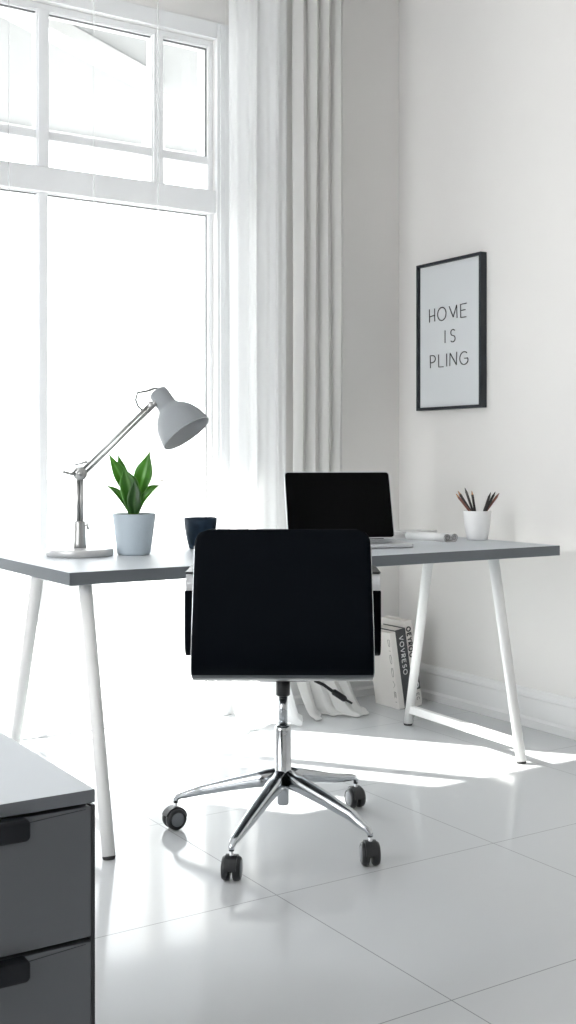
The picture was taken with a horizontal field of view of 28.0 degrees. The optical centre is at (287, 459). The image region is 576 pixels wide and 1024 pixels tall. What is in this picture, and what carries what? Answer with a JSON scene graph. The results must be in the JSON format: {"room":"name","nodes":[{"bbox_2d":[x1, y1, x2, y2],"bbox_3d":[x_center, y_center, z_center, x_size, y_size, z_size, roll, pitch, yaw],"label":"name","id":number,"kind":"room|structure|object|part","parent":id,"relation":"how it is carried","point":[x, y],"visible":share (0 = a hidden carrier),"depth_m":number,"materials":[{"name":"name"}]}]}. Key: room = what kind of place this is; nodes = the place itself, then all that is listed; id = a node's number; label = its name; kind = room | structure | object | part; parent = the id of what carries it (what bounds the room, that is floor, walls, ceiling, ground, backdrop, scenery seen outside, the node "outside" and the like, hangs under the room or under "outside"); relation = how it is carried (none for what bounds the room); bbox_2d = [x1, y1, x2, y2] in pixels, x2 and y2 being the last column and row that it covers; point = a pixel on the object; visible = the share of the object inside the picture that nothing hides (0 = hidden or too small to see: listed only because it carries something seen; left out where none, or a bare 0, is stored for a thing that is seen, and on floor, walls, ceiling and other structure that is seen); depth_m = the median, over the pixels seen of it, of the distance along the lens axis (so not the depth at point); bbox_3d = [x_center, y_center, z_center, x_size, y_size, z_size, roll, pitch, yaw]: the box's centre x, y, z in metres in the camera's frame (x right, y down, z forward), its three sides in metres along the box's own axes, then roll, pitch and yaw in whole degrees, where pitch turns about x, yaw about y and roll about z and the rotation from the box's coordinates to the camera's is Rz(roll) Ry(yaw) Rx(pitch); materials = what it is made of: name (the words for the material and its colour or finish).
{"room":"home office","nodes":[
{"label":"home office","id":0,"kind":"room"},
{"bbox_2d":[0,0,398,714],"bbox_3d":[-1.960,-0.600,3.777,5.753,3.300,0.150,0,0,-33],"label":"wall","id":1,"kind":"structure","parent":0,"point":[370,400],"depth_m":5.15,"materials":[{"name":"paint"}]},
{"bbox_2d":[0,0,230,739],"bbox_3d":[-0.725,-0.372,4.502,1.108,2.844,0.105,0,0,-33],"label":"window","id":2,"kind":"structure","parent":1,"relation":"in","point":[39,180],"depth_m":4.61,"materials":[{"name":"white paint"}]},
{"bbox_3d":[-1.045,-1.403,4.319,0.203,0.595,0.049,0,0,-33],"label":"sash","id":3,"kind":"part","parent":2,"relation":"part of","materials":[{"name":"white paint"}]},
{"bbox_3d":[-1.043,0.016,4.321,0.207,2.056,0.049,0,0,-33],"label":"sash","id":4,"kind":"part","parent":2,"relation":"part of","materials":[{"name":"white paint"}]},
{"bbox_3d":[-0.739,-1.403,4.514,0.438,0.595,0.049,0,0,-33],"label":"sash","id":5,"kind":"part","parent":2,"relation":"part of","materials":[{"name":"glass"}]},
{"bbox_3d":[-0.633,0.016,4.582,0.697,2.056,0.049,0,0,-33],"label":"sash","id":6,"kind":"part","parent":2,"relation":"part of","materials":[{"name":"glass"}]},
{"bbox_3d":[-0.429,-1.403,4.712,0.213,0.595,0.049,0,0,-33],"label":"sash","id":7,"kind":"part","parent":2,"relation":"part of","materials":[{"name":"white paint"}]},
{"bbox_2d":[231,680,374,713],"bbox_3d":[0.126,0.975,5.005,0.870,0.150,0.022,0,0,-33],"label":"baseboard","id":8,"kind":"structure","parent":1,"relation":"attached to","point":[360,688],"depth_m":5.11,"materials":[{"name":"white paint"}]},
{"bbox_2d":[5,695,575,1023],"bbox_3d":[0.135,1.080,0.628,5.903,0.060,7.714,0,0,-33],"label":"floor","id":9,"kind":"structure","parent":0,"point":[467,912],"depth_m":2.87,"materials":[{"name":"white tile"}]},
{"bbox_2d":[0,732,94,1023],"bbox_3d":[-0.594,0.750,1.680,0.448,0.600,0.568,0,0,-33],"label":"base cabinet","id":10,"kind":"object","parent":9,"relation":"on","point":[47,814],"visible":1,"depth_m":1.55,"materials":[{"name":"grey laminate"}]},
{"bbox_3d":[-0.475,0.668,1.432,0.317,0.029,0.023,0,0,-33],"label":"drawer pull","id":11,"kind":"part","parent":10,"relation":"part of","materials":[{"name":"black plastic"}]},
{"bbox_3d":[-0.475,0.484,1.432,0.317,0.029,0.023,0,0,-33],"label":"drawer pull","id":12,"kind":"part","parent":10,"relation":"part of","materials":[{"name":"black plastic"}]},
{"bbox_3d":[-0.459,0.747,1.467,0.438,0.178,0.020,0,0,-33],"label":"drawer","id":13,"kind":"part","parent":10,"relation":"part of","materials":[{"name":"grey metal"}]},
{"bbox_3d":[-0.459,0.562,1.467,0.438,0.178,0.020,0,0,-33],"label":"drawer","id":14,"kind":"part","parent":10,"relation":"part of","materials":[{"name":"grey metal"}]},
{"bbox_3d":[-0.413,0.761,1.809,0.006,0.578,0.545,0,0,-33],"label":"panel","id":15,"kind":"part","parent":10,"relation":"part of","materials":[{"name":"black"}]},
{"bbox_2d":[162,529,380,880],"bbox_3d":[-0.011,0.614,3.169,0.622,0.873,0.580,0,0,-14],"label":"office chair","id":16,"kind":"object","parent":9,"relation":"on","point":[282,607],"visible":1,"depth_m":2.94,"materials":[{"name":"black leather"}]},
{"bbox_3d":[-0.261,0.414,3.191,0.025,0.217,0.252,0,0,0],"label":"armrest","id":17,"kind":"part","parent":16,"relation":"part of","materials":[{"name":"silver metal"}]},
{"bbox_3d":[-0.244,0.397,2.992,0.014,0.354,0.106,0,0,0],"label":"edge trim","id":18,"kind":"part","parent":16,"relation":"part of","materials":[{"name":"silver metal"}]},
{"bbox_3d":[-0.179,0.915,3.233,0.315,0.124,0.048,0,0,16],"label":"arm","id":19,"kind":"part","parent":16,"relation":"part of","materials":[{"name":"silver metal"}]},
{"bbox_3d":[-0.075,0.915,3.020,0.048,0.124,0.325,0,0,20],"label":"arm","id":20,"kind":"part","parent":16,"relation":"part of","materials":[{"name":"silver metal"}]},
{"bbox_3d":[0.100,0.610,3.100,0.062,0.040,0.011,0,0,10],"label":"height lever","id":21,"kind":"part","parent":16,"relation":"part of","materials":[{"name":"black plastic"}]},
{"bbox_3d":[0.096,0.915,3.346,0.048,0.124,0.359,0,0,34],"label":"arm","id":22,"kind":"part","parent":16,"relation":"part of","materials":[{"name":"silver metal"}]},
{"bbox_3d":[0.111,0.915,3.083,0.294,0.124,0.048,0,0,39],"label":"arm","id":23,"kind":"part","parent":16,"relation":"part of","materials":[{"name":"silver metal"}]},
{"bbox_3d":[0.216,0.397,2.992,0.014,0.354,0.106,0,0,0],"label":"edge trim","id":24,"kind":"part","parent":16,"relation":"part of","materials":[{"name":"silver metal"}]},
{"bbox_3d":[0.233,0.414,3.191,0.025,0.217,0.252,0,0,0],"label":"armrest","id":25,"kind":"part","parent":16,"relation":"part of","materials":[{"name":"silver metal"}]},
{"bbox_2d":[0,537,559,859],"bbox_3d":[0.043,0.681,3.909,1.882,0.742,0.952,0,0,-33],"label":"desk","id":26,"kind":"object","parent":9,"relation":"on","point":[163,562],"visible":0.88,"depth_m":3.65,"materials":[{"name":"laminate"}]},
{"bbox_3d":[-0.836,0.695,3.652,0.039,0.714,0.375,0,0,-27],"label":"leg","id":27,"kind":"part","parent":26,"relation":"part of","materials":[{"name":"white metal"}]},
{"bbox_3d":[-0.521,0.695,3.143,0.039,0.709,0.267,0,0,-26],"label":"leg","id":28,"kind":"part","parent":26,"relation":"part of","materials":[{"name":"white metal"}]},
{"bbox_2d":[46,387,208,557],"bbox_3d":[-0.519,0.036,3.740,0.528,0.549,0.216,0,0,0],"label":"desk lamp","id":29,"kind":"object","parent":26,"relation":"on","point":[178,422],"visible":1,"depth_m":3.72,"materials":[{"name":"silver metal"}]},
{"bbox_3d":[-0.675,0.132,3.740,0.022,0.147,0.011,0,0,0],"label":"post","id":30,"kind":"part","parent":29,"relation":"part of","materials":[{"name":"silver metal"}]},
{"bbox_3d":[-0.555,-0.068,3.740,0.239,0.234,0.012,0,0,0],"label":"arm","id":31,"kind":"part","parent":29,"relation":"part of","materials":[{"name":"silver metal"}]},
{"bbox_3d":[-0.352,-0.136,3.721,0.192,0.206,0.171,0,0,0],"label":"lamp shade","id":32,"kind":"part","parent":29,"relation":"part of","materials":[{"name":"grey metal"}]},
{"bbox_2d":[106,452,163,555],"bbox_3d":[-0.499,0.141,3.782,0.147,0.338,0.153,0,0,44],"label":"potted plant","id":33,"kind":"object","parent":26,"relation":"on","point":[133,530],"visible":1,"depth_m":3.75,"materials":[{"name":"green plant"}]},
{"bbox_3d":[-0.505,0.243,3.780,0.142,0.134,0.142,0,0,0],"label":"pot","id":34,"kind":"part","parent":33,"relation":"part of","materials":[{"name":"grey ceramic"}]},
{"bbox_2d":[184,517,216,548],"bbox_3d":[-0.306,0.256,4.030,0.116,0.108,0.116,0,0,0],"label":"cup","id":35,"kind":"object","parent":26,"relation":"on","point":[193,526],"visible":0.59,"depth_m":3.98,"materials":[{"name":"blue ceramic"}]},
{"bbox_2d":[284,471,412,547],"bbox_3d":[0.213,0.175,4.185,0.406,0.263,0.344,0,0,-10],"label":"laptop","id":36,"kind":"object","parent":26,"relation":"on","point":[361,501],"visible":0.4,"depth_m":4.31,"materials":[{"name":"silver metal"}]},
{"bbox_2d":[388,534,405,538],"bbox_3d":[0.484,0.302,4.638,0.240,0.016,0.150,0,0,-29],"label":"notebook","id":37,"kind":"object","parent":26,"relation":"on","point":[397,536],"visible":0.12,"depth_m":4.53,"materials":[{"name":"white paper"}]},
{"bbox_2d":[394,529,436,533],"bbox_3d":[0.486,0.289,4.644,0.200,0.010,0.120,0,0,-25],"label":"notebook","id":38,"kind":"object","parent":37,"relation":"on","point":[408,530],"visible":0.49,"depth_m":4.63,"materials":[{"name":"white paper"}]},
{"bbox_3d":[0.512,0.695,4.505,0.039,0.705,0.186,0,0,-27],"label":"leg","id":39,"kind":"part","parent":26,"relation":"part of","materials":[{"name":"white metal"}]},
{"bbox_2d":[405,531,457,541],"bbox_3d":[0.551,0.295,4.446,0.075,0.030,0.206,0,0,-40],"label":"magazine","id":40,"kind":"object","parent":26,"relation":"on","point":[417,535],"visible":1,"depth_m":4.41,"materials":[{"name":"white paper"}]},
{"bbox_2d":[463,510,490,540],"bbox_3d":[0.734,0.253,4.472,0.107,0.114,0.107,0,0,0],"label":"pencil cup","id":41,"kind":"object","parent":26,"relation":"on","point":[477,523],"visible":0.97,"depth_m":4.43,"materials":[{"name":"white ceramic"}]},
{"bbox_2d":[456,494,470,510],"bbox_3d":[0.701,0.193,4.472,0.101,0.125,0.010,0,0,0],"label":"pencil","id":42,"kind":"object","parent":41,"relation":"in","point":[459,498],"visible":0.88,"depth_m":4.47,"materials":[{"name":"brown wood"}]},
{"bbox_2d":[458,491,471,510],"bbox_3d":[0.706,0.190,4.484,0.092,0.140,0.010,0,0,0],"label":"pencil","id":43,"kind":"object","parent":41,"relation":"in","point":[460,494],"visible":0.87,"depth_m":4.48,"materials":[{"name":"black wood"}]},
{"bbox_2d":[465,488,473,510],"bbox_3d":[0.718,0.187,4.495,0.059,0.158,0.010,0,0,0],"label":"pencil","id":44,"kind":"object","parent":41,"relation":"in","point":[466,492],"visible":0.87,"depth_m":4.49,"materials":[{"name":"black wood"}]},
{"bbox_2d":[471,491,475,510],"bbox_3d":[0.731,0.194,4.507,0.029,0.148,0.010,0,0,0],"label":"pencil","id":45,"kind":"object","parent":41,"relation":"in","point":[472,494],"visible":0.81,"depth_m":4.50,"materials":[{"name":"black wood"}]},
{"bbox_2d":[483,492,490,510],"bbox_3d":[0.754,0.195,4.437,0.054,0.142,0.010,0,0,0],"label":"pencil","id":46,"kind":"object","parent":41,"relation":"in","point":[489,496],"visible":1,"depth_m":4.43,"materials":[{"name":"black wood"}]},
{"bbox_2d":[486,492,494,510],"bbox_3d":[0.762,0.192,4.449,0.077,0.140,0.010,0,0,0],"label":"pencil","id":47,"kind":"object","parent":41,"relation":"in","point":[493,495],"visible":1,"depth_m":4.44,"materials":[{"name":"black wood"}]},
{"bbox_2d":[487,493,498,510],"bbox_3d":[0.769,0.192,4.460,0.098,0.129,0.010,0,0,0],"label":"pencil","id":48,"kind":"object","parent":41,"relation":"in","point":[496,496],"visible":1,"depth_m":4.46,"materials":[{"name":"brown wood"}]},
{"bbox_3d":[0.769,0.695,4.054,0.039,0.705,0.177,0,0,-33],"label":"leg","id":49,"kind":"part","parent":26,"relation":"part of","materials":[{"name":"white metal"}]},
{"bbox_2d":[373,629,404,709],"bbox_3d":[0.414,0.885,4.905,0.081,0.330,0.165,0,0,-33],"label":"book","id":50,"kind":"object","parent":9,"relation":"on","point":[387,682],"visible":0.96,"depth_m":4.86,"materials":[{"name":"white paper"}]},
{"bbox_2d":[381,624,409,708],"bbox_3d":[0.453,0.879,4.927,0.108,0.342,0.152,0,0,-33],"label":"book","id":51,"kind":"object","parent":9,"relation":"on","point":[400,633],"visible":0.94,"depth_m":4.86,"materials":[{"name":"grey paper"}]},
{"bbox_2d":[381,615,421,705],"bbox_3d":[0.487,0.863,4.963,0.097,0.373,0.175,0,0,-33],"label":"book","id":52,"kind":"object","parent":9,"relation":"on","point":[390,620],"visible":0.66,"depth_m":4.90,"materials":[{"name":"white paper"}]},
{"bbox_2d":[399,0,575,697],"bbox_3d":[2.561,-0.600,2.174,0.150,3.300,7.714,0,0,-33],"label":"wall","id":53,"kind":"structure","parent":0,"point":[487,88],"depth_m":4.69,"materials":[{"name":"paint"}]},
{"bbox_2d":[416,251,486,410],"bbox_3d":[0.694,-0.538,4.933,0.034,0.642,0.421,0,0,-33],"label":"framed print","id":54,"kind":"object","parent":53,"relation":"attached to","point":[451,293],"visible":1,"depth_m":4.92,"materials":[{"name":"white paper"}]},
{"bbox_2d":[419,662,575,739],"bbox_3d":[2.529,0.975,2.064,0.022,0.150,7.564,0,0,-33],"label":"baseboard","id":55,"kind":"structure","parent":53,"relation":"attached to","point":[552,713],"depth_m":4.70,"materials":[{"name":"white paint"}]},
{"label":"outside","id":56,"kind":"structure","parent":0,"visible":0},
{"bbox_2d":[0,478,196,733],"bbox_3d":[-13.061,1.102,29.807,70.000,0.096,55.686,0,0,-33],"label":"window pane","id":57,"kind":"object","parent":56,"point":[128,690],"depth_m":7.48,"materials":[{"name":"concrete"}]},
{"bbox_2d":[137,90,168,670],"bbox_3d":[-0.681,-0.390,5.815,0.130,2.920,0.110,0,0,-33],"label":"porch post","id":58,"kind":"object","parent":57,"relation":"on","point":[152,222],"visible":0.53,"depth_m":5.78,"materials":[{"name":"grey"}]},
{"bbox_3d":[0.135,-2.300,0.628,5.903,0.100,7.714,0,0,-33],"label":"ceiling","id":59,"kind":"structure","parent":0,"visible":0},
{"bbox_3d":[-0.473,-2.225,4.418,1.950,0.050,0.100,0,0,-33],"label":"track","id":60,"kind":"object","parent":59,"relation":"attached to","visible":0},
{"bbox_2d":[229,0,302,731],"bbox_3d":[-0.083,-0.578,4.568,0.342,3.244,0.220,0,0,-33],"label":"curtain","id":61,"kind":"object","parent":60,"relation":"hanging from","point":[257,28],"visible":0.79,"depth_m":4.66,"materials":[{"name":"white fabric"}]},
{"bbox_2d":[292,0,368,720],"bbox_3d":[0.201,-0.577,4.750,0.302,3.246,0.214,0,0,-33],"label":"curtain","id":62,"kind":"object","parent":60,"relation":"hanging from","point":[317,25],"visible":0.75,"depth_m":4.79,"materials":[{"name":"fabric"}]},
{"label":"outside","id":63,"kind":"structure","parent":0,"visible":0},
{"bbox_2d":[0,9,196,154],"bbox_3d":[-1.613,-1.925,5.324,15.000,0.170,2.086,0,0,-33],"label":"window pane","id":64,"kind":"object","parent":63,"point":[96,77],"depth_m":5.82,"materials":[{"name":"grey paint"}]}
]}

